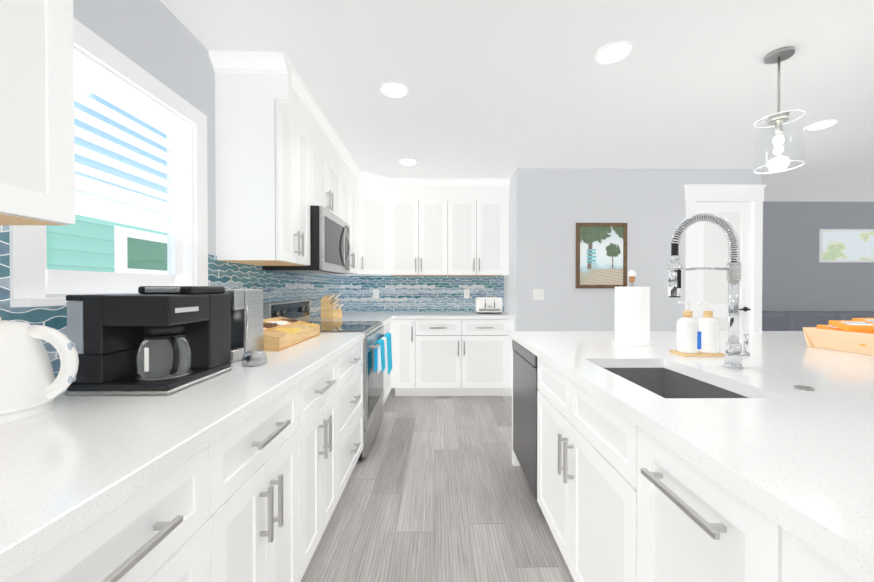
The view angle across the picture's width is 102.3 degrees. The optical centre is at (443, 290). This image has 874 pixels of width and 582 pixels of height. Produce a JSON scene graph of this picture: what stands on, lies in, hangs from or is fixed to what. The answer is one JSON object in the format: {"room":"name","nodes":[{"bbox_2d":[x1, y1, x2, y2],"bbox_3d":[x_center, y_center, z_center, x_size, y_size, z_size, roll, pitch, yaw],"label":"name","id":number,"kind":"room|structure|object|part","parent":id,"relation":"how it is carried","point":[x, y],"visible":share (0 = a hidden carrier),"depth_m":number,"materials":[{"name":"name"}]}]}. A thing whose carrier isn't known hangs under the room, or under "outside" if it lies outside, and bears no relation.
{"room":"kitchen","nodes":[
{"label":"kitchen","id":0,"kind":"room"},
{"bbox_2d":[10,0,338,307],"bbox_3d":[-1.306,-0.040,1.150,0.100,2.500,6.900,0,0,-1],"label":"wall","id":1,"kind":"structure","parent":0,"point":[159,41],"depth_m":1.59,"materials":[{"name":"grey paint"}]},
{"bbox_2d":[0,0,74,224],"bbox_3d":[-1.072,-0.719,0.349,0.347,1.123,1.025,0,0,-1],"label":"upper cabinet","id":2,"kind":"object","parent":1,"relation":"attached to","point":[37,134],"depth_m":0.79,"materials":[{"name":"white wood"}]},
{"bbox_2d":[9,17,207,306],"bbox_3d":[-1.277,-0.438,1.437,0.164,0.962,0.854,0,0,-1],"label":"window","id":3,"kind":"structure","parent":1,"relation":"in","point":[178,120],"depth_m":1.43,"materials":[{"name":"white"}]},
{"bbox_2d":[0,225,343,376],"bbox_3d":[-1.259,0.047,1.750,0.008,0.484,5.499,0,0,-1],"label":"backsplash","id":4,"kind":"structure","parent":1,"relation":"attached to","point":[276,286],"depth_m":2.12,"materials":[{"name":"tile"}]},
{"bbox_2d":[212,52,311,265],"bbox_3d":[-1.094,-0.735,2.201,0.347,1.123,0.490,0,0,-1],"label":"upper cabinet","id":5,"kind":"object","parent":1,"relation":"attached to","point":[284,160],"depth_m":1.96,"materials":[{"name":"white wood"}]},
{"bbox_2d":[312,104,343,220],"bbox_3d":[-1.101,-0.741,2.826,0.347,1.123,0.884,0,0,-1],"label":"upper cabinet","id":6,"kind":"object","parent":1,"relation":"attached to","point":[325,146],"depth_m":2.76,"materials":[{"name":"white wood"}]},
{"bbox_2d":[262,206,349,273],"bbox_3d":[-1.030,-0.372,2.830,0.469,0.454,0.748,0,0,-1],"label":"over-the-range microwave","id":7,"kind":"object","parent":6,"relation":"attached to","point":[329,242],"visible":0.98,"depth_m":2.56,"materials":[{"name":"silver metal"}]},
{"bbox_2d":[331,144,363,275],"bbox_3d":[-1.084,-0.747,3.567,0.399,1.123,0.721,0,0,-1],"label":"upper cabinet","id":8,"kind":"object","parent":1,"relation":"attached to","point":[351,175],"depth_m":3.67,"materials":[{"name":"white wood"}]},
{"bbox_2d":[364,172,395,275],"bbox_3d":[-0.932,-0.752,4.162,0.718,1.123,0.668,0,0,-1],"label":"upper cabinet","id":9,"kind":"object","parent":1,"relation":"attached to","point":[379,191],"depth_m":4.06,"materials":[{"name":"white wood"}]},
{"bbox_2d":[396,178,455,275],"bbox_3d":[-0.286,-0.754,4.308,0.796,1.123,0.392,0,0,-1],"label":"upper cabinet","id":10,"kind":"object","parent":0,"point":[425,207],"depth_m":4.16,"materials":[{"name":"white wood"}]},
{"bbox_2d":[301,388,573,581],"bbox_3d":[2.825,1.232,1.535,8.770,0.050,7.950,0,0,-1],"label":"floor","id":11,"kind":"structure","parent":0,"point":[437,488],"depth_m":1.95,"materials":[{"name":"wood"}]},
{"bbox_2d":[13,425,236,581],"bbox_3d":[-0.886,0.779,0.570,0.720,0.872,0.577,0,0,-1],"label":"base cabinet","id":12,"kind":"object","parent":11,"relation":"on","point":[181,526],"depth_m":0.68,"materials":[{"name":"white wood"}]},
{"bbox_2d":[0,332,364,581],"bbox_3d":[-0.883,0.320,0.716,0.732,0.040,3.416,0,0,-1],"label":"countertop","id":13,"kind":"structure","parent":12,"relation":"on","point":[71,465],"depth_m":0.71,"materials":[{"name":"stone"}]},
{"bbox_2d":[0,317,78,424],"bbox_3d":[-1.080,0.180,0.859,0.319,0.235,0.257,0,0,-1],"label":"kettle","id":14,"kind":"object","parent":13,"relation":"on","point":[31,385],"visible":1,"depth_m":0.84,"materials":[{"name":"white ceramic"}]},
{"bbox_2d":[64,286,231,394],"bbox_3d":[-0.929,0.140,1.151,0.295,0.311,0.310,0,0,-1],"label":"coffee maker","id":15,"kind":"object","parent":13,"relation":"on","point":[157,340],"visible":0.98,"depth_m":1.04,"materials":[{"name":"black plastic"}]},
{"bbox_2d":[225,289,262,362],"bbox_3d":[-0.906,0.142,1.496,0.179,0.300,0.340,0,0,-1],"label":"espresso machine","id":16,"kind":"object","parent":13,"relation":"on","point":[246,307],"visible":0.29,"depth_m":1.51,"materials":[{"name":"silver metal"}]},
{"bbox_2d":[242,350,266,366],"bbox_3d":[-0.754,0.267,1.409,0.090,0.052,0.090,0,0,-1],"label":"milk jug","id":17,"kind":"object","parent":13,"relation":"on","point":[254,358],"visible":1,"depth_m":1.38,"materials":[{"name":"silver metal"}]},
{"bbox_2d":[263,316,319,350],"bbox_3d":[-0.926,0.228,1.992,0.260,0.120,0.590,0,0,-1],"label":"organizer","id":18,"kind":"object","parent":13,"relation":"on","point":[280,333],"visible":0.71,"depth_m":1.92,"materials":[{"name":"brown wood"}]},
{"bbox_2d":[237,376,312,581],"bbox_3d":[-0.892,0.775,1.054,0.720,0.872,0.630,0,0,-1],"label":"base cabinet","id":19,"kind":"object","parent":11,"relation":"on","point":[255,496],"depth_m":1.11,"materials":[{"name":"white wood"}]},
{"bbox_2d":[309,355,340,553],"bbox_3d":[-0.898,0.771,1.523,0.720,0.872,0.550,0,0,-1],"label":"base cabinet","id":20,"kind":"object","parent":11,"relation":"on","point":[325,383],"depth_m":1.58,"materials":[{"name":"white wood"}]},
{"bbox_2d":[263,300,391,460],"bbox_3d":[-0.856,0.638,2.811,0.816,1.115,0.760,0,0,-1],"label":"range","id":21,"kind":"object","parent":11,"relation":"on","point":[377,355],"visible":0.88,"depth_m":2.68,"materials":[{"name":"silver metal"}]},
{"bbox_2d":[341,340,363,494],"bbox_3d":[-0.904,0.766,2.082,0.720,0.872,0.687,0,0,-1],"label":"base cabinet","id":22,"kind":"object","parent":11,"relation":"on","point":[352,387],"depth_m":2.10,"materials":[{"name":"white wood"}]},
{"bbox_2d":[383,321,390,404],"bbox_3d":[-0.921,0.753,3.537,0.720,0.872,0.680,0,0,-1],"label":"base cabinet","id":23,"kind":"object","parent":11,"relation":"on","point":[387,327],"depth_m":3.56,"materials":[{"name":"white wood"}]},
{"bbox_2d":[310,316,391,325],"bbox_3d":[-0.916,0.296,3.514,0.732,0.040,0.646,0,0,-1],"label":"countertop","id":24,"kind":"structure","parent":23,"relation":"on","point":[385,319],"depth_m":3.48,"materials":[{"name":"stone"}]},
{"bbox_2d":[321,293,343,318],"bbox_3d":[-1.102,0.149,3.515,0.231,0.252,0.110,0,1,34],"label":"knife block","id":25,"kind":"object","parent":24,"relation":"on","point":[331,306],"visible":1,"depth_m":3.48,"materials":[{"name":"brown wood"}]},
{"bbox_2d":[391,320,422,395],"bbox_3d":[-0.419,0.748,4.191,0.336,0.872,0.646,0,0,-1],"label":"base cabinet","id":26,"kind":"object","parent":11,"relation":"on","point":[406,335],"depth_m":3.87,"materials":[{"name":"white wood"}]},
{"bbox_2d":[423,319,513,395],"bbox_3d":[0.207,0.748,4.199,1.156,0.872,0.646,0,0,-1],"label":"base cabinet","id":27,"kind":"object","parent":11,"relation":"on","point":[468,357],"depth_m":3.88,"materials":[{"name":"white wood"}]},
{"bbox_2d":[342,312,514,319],"bbox_3d":[-0.252,0.290,4.179,2.076,0.040,0.668,0,0,-1],"label":"countertop","id":28,"kind":"structure","parent":27,"relation":"on","point":[395,315],"depth_m":3.91,"materials":[{"name":"stone"}]},
{"bbox_2d":[475,297,501,313],"bbox_3d":[0.552,0.170,4.268,0.310,0.196,0.252,0,0,-1],"label":"toaster","id":29,"kind":"object","parent":28,"relation":"on","point":[488,305],"visible":1,"depth_m":4.17,"materials":[{"name":"white plastic"}]},
{"bbox_2d":[512,340,537,498],"bbox_3d":[0.763,0.768,2.123,0.579,0.868,0.573,0,0,-1],"label":"dishwasher","id":30,"kind":"object","parent":11,"relation":"on","point":[525,389],"visible":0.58,"depth_m":2.06,"materials":[{"name":"black metal"}]},
{"bbox_2d":[596,398,615,482],"bbox_3d":[2.144,0.777,0.775,2.047,0.872,3.394,0,0,-1],"label":"base cabinet","id":31,"kind":"object","parent":11,"relation":"on","point":[605,415],"depth_m":1.07,"materials":[{"name":"white wood"}]},
{"bbox_2d":[509,331,873,581],"bbox_3d":[1.953,0.430,0.770,2.931,0.279,3.455,0,0,-1],"label":"countertop","id":32,"kind":"structure","parent":31,"relation":"on","point":[778,428],"depth_m":0.86,"materials":[{"name":"stone"}]},
{"bbox_2d":[613,270,651,345],"bbox_3d":[1.035,0.086,1.929,0.190,0.404,0.190,0,0,-1],"label":"paper towel holder","id":33,"kind":"object","parent":32,"relation":"on","point":[632,315],"visible":1,"depth_m":1.86,"materials":[{"name":"white paper"}]},
{"bbox_2d":[670,301,724,355],"bbox_3d":[1.173,0.170,1.621,0.200,0.243,0.100,0,0,-1],"label":"soap dispensers","id":34,"kind":"object","parent":32,"relation":"on","point":[699,337],"visible":0.98,"depth_m":1.59,"materials":[{"name":"white plastic"}]},
{"bbox_2d":[667,213,749,368],"bbox_3d":[1.022,-0.004,1.358,0.313,0.596,0.060,0,0,-1],"label":"faucet","id":35,"kind":"object","parent":32,"relation":"on","point":[735,355],"visible":1,"depth_m":1.34,"materials":[{"name":"silver metal"}]},
{"bbox_2d":[802,318,873,355],"bbox_3d":[2.105,0.212,1.722,0.428,0.156,0.300,0,1,-9],"label":"basket","id":36,"kind":"object","parent":32,"relation":"on","point":[854,335],"visible":1,"depth_m":1.70,"materials":[{"name":"beige"}]},
{"bbox_2d":[616,412,727,581],"bbox_3d":[0.810,0.778,0.722,0.619,0.872,0.500,0,0,-1],"label":"base cabinet","id":37,"kind":"object","parent":11,"relation":"on","point":[620,498],"depth_m":0.80,"materials":[{"name":"white wood"}]},
{"bbox_2d":[728,490,859,581],"bbox_3d":[0.816,0.782,0.232,0.619,0.872,0.720,0,0,-1],"label":"base cabinet","id":38,"kind":"object","parent":11,"relation":"on","point":[760,549],"depth_m":0.55,"materials":[{"name":"white wood"}]},
{"bbox_2d":[762,311,873,330],"bbox_3d":[4.997,0.729,4.707,2.550,0.900,0.950,0,0,-1],"label":"sofa","id":39,"kind":"object","parent":11,"relation":"on","point":[785,321],"visible":0.15,"depth_m":4.72,"materials":[{"name":"grey fabric"}]},
{"bbox_2d":[504,168,526,330],"bbox_3d":[0.838,-0.066,4.150,0.100,2.500,0.750,0,0,-1],"label":"wall","id":40,"kind":"structure","parent":0,"point":[515,292],"depth_m":3.78,"materials":[{"name":"grey paint"}]},
{"bbox_2d":[344,276,503,311],"bbox_3d":[-0.242,0.037,4.509,2.047,0.457,0.008,0,0,-1],"label":"backsplash","id":41,"kind":"structure","parent":40,"relation":"attached to","point":[421,293],"depth_m":4.50,"materials":[{"name":"tile"}]},
{"bbox_2d":[373,289,378,297],"bbox_3d":[-0.856,0.036,4.491,0.072,0.115,0.008,0,0,-1],"label":"electrical outlet","id":42,"kind":"object","parent":41,"relation":"attached to","point":[375,293],"visible":1,"depth_m":4.49,"materials":[{"name":"white plastic"}]},
{"bbox_2d":[464,289,469,297],"bbox_3d":[0.304,0.036,4.505,0.072,0.115,0.008,0,0,-1],"label":"electrical outlet","id":43,"kind":"object","parent":41,"relation":"attached to","point":[466,293],"visible":1,"depth_m":4.50,"materials":[{"name":"white plastic"}]},
{"bbox_2d":[456,180,509,275],"bbox_3d":[0.387,-0.754,4.338,0.792,1.123,0.347,0,0,-1],"label":"upper cabinet","id":44,"kind":"object","parent":40,"relation":"attached to","point":[482,206],"depth_m":4.17,"materials":[{"name":"white wood"}]},
{"bbox_2d":[160,0,873,201],"bbox_3d":[2.825,-1.318,1.513,8.770,0.050,7.950,0,0,-1],"label":"ceiling","id":45,"kind":"structure","parent":0,"point":[502,88],"depth_m":2.17,"materials":[{"name":"white paint"}]},
{"bbox_2d":[380,81,407,97],"bbox_3d":[-0.316,-1.295,2.271,0.184,0.006,0.184,0,0,-1],"label":"recessed light","id":46,"kind":"object","parent":45,"relation":"in","point":[392,89],"visible":1,"depth_m":2.26,"materials":[{"name":"white plastic"}]},
{"bbox_2d":[399,159,416,164],"bbox_3d":[-0.352,-1.307,3.570,0.184,0.006,0.184,0,0,-1],"label":"recessed light","id":47,"kind":"object","parent":45,"relation":"in","point":[407,161],"visible":1,"depth_m":3.57,"materials":[{"name":"white"}]},
{"bbox_2d":[595,41,631,64],"bbox_3d":[0.925,-1.292,1.915,0.184,0.006,0.184,0,0,-1],"label":"recessed light","id":48,"kind":"object","parent":45,"relation":"in","point":[613,52],"visible":1,"depth_m":1.90,"materials":[{"name":"white plastic"}]},
{"bbox_2d":[754,46,804,173],"bbox_3d":[1.839,-0.986,1.929,0.203,0.619,0.203,0,0,-1],"label":"pendant light","id":49,"kind":"object","parent":45,"relation":"hanging from","point":[778,118],"visible":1,"depth_m":1.92,"materials":[{"name":"glass"}]},
{"bbox_2d":[805,119,838,130],"bbox_3d":[2.965,-1.300,2.760,0.184,0.006,0.184,0,0,-1],"label":"recessed light","id":50,"kind":"object","parent":45,"relation":"in","point":[821,124],"visible":0.98,"depth_m":2.75,"materials":[{"name":"white"}]},
{"bbox_2d":[526,168,760,330],"bbox_3d":[2.162,-0.063,3.828,2.540,2.500,0.126,0,0,-1],"label":"wall","id":51,"kind":"structure","parent":0,"point":[648,206],"depth_m":3.78,"materials":[{"name":"grey paint"}]},
{"bbox_2d":[533,289,543,299],"bbox_3d":[1.023,0.040,3.773,0.120,0.120,0.008,0,0,-1],"label":"switch plate","id":52,"kind":"object","parent":51,"relation":"attached to","point":[538,294],"visible":1,"depth_m":3.77,"materials":[{"name":"white plastic"}]},
{"bbox_3d":[1.695,-0.378,3.769,0.545,0.700,0.025,0,0,-1],"label":"picture of palm","id":53,"kind":"part","parent":51,"relation":"part of","materials":[{"name":"multicoloured paper"}]},
{"bbox_2d":[684,184,766,330],"bbox_3d":[3.022,0.024,3.835,0.870,2.325,0.134,0,0,-1],"label":"door frame","id":54,"kind":"structure","parent":51,"relation":"attached to","point":[753,194],"depth_m":3.78,"materials":[{"name":"white wood"}]},
{"bbox_2d":[695,202,751,330],"bbox_3d":[3.022,0.110,3.802,0.632,2.138,0.091,0,0,-1],"label":"door","id":55,"kind":"structure","parent":54,"relation":"attached to","point":[711,245],"depth_m":3.81,"materials":[{"name":"white wood"}]},
{"bbox_2d":[762,201,873,311],"bbox_3d":[5.190,-0.076,5.277,3.750,2.500,0.100,0,0,-1],"label":"wall","id":56,"kind":"structure","parent":0,"point":[797,275],"depth_m":5.23,"materials":[{"name":"grey paint"}]},
{"bbox_2d":[819,229,873,261],"bbox_3d":[6.151,-0.670,5.222,1.130,0.490,0.021,0,0,-1],"label":"window","id":57,"kind":"structure","parent":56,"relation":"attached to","point":[846,245],"depth_m":5.22,"materials":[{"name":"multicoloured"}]},
{"label":"outside","id":58,"kind":"structure","parent":0,"visible":0},
{"bbox_2d":[46,83,166,274],"bbox_3d":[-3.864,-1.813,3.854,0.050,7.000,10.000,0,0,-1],"label":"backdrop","id":59,"kind":"structure","parent":58,"point":[94,257],"depth_m":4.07,"materials":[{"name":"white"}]}
]}

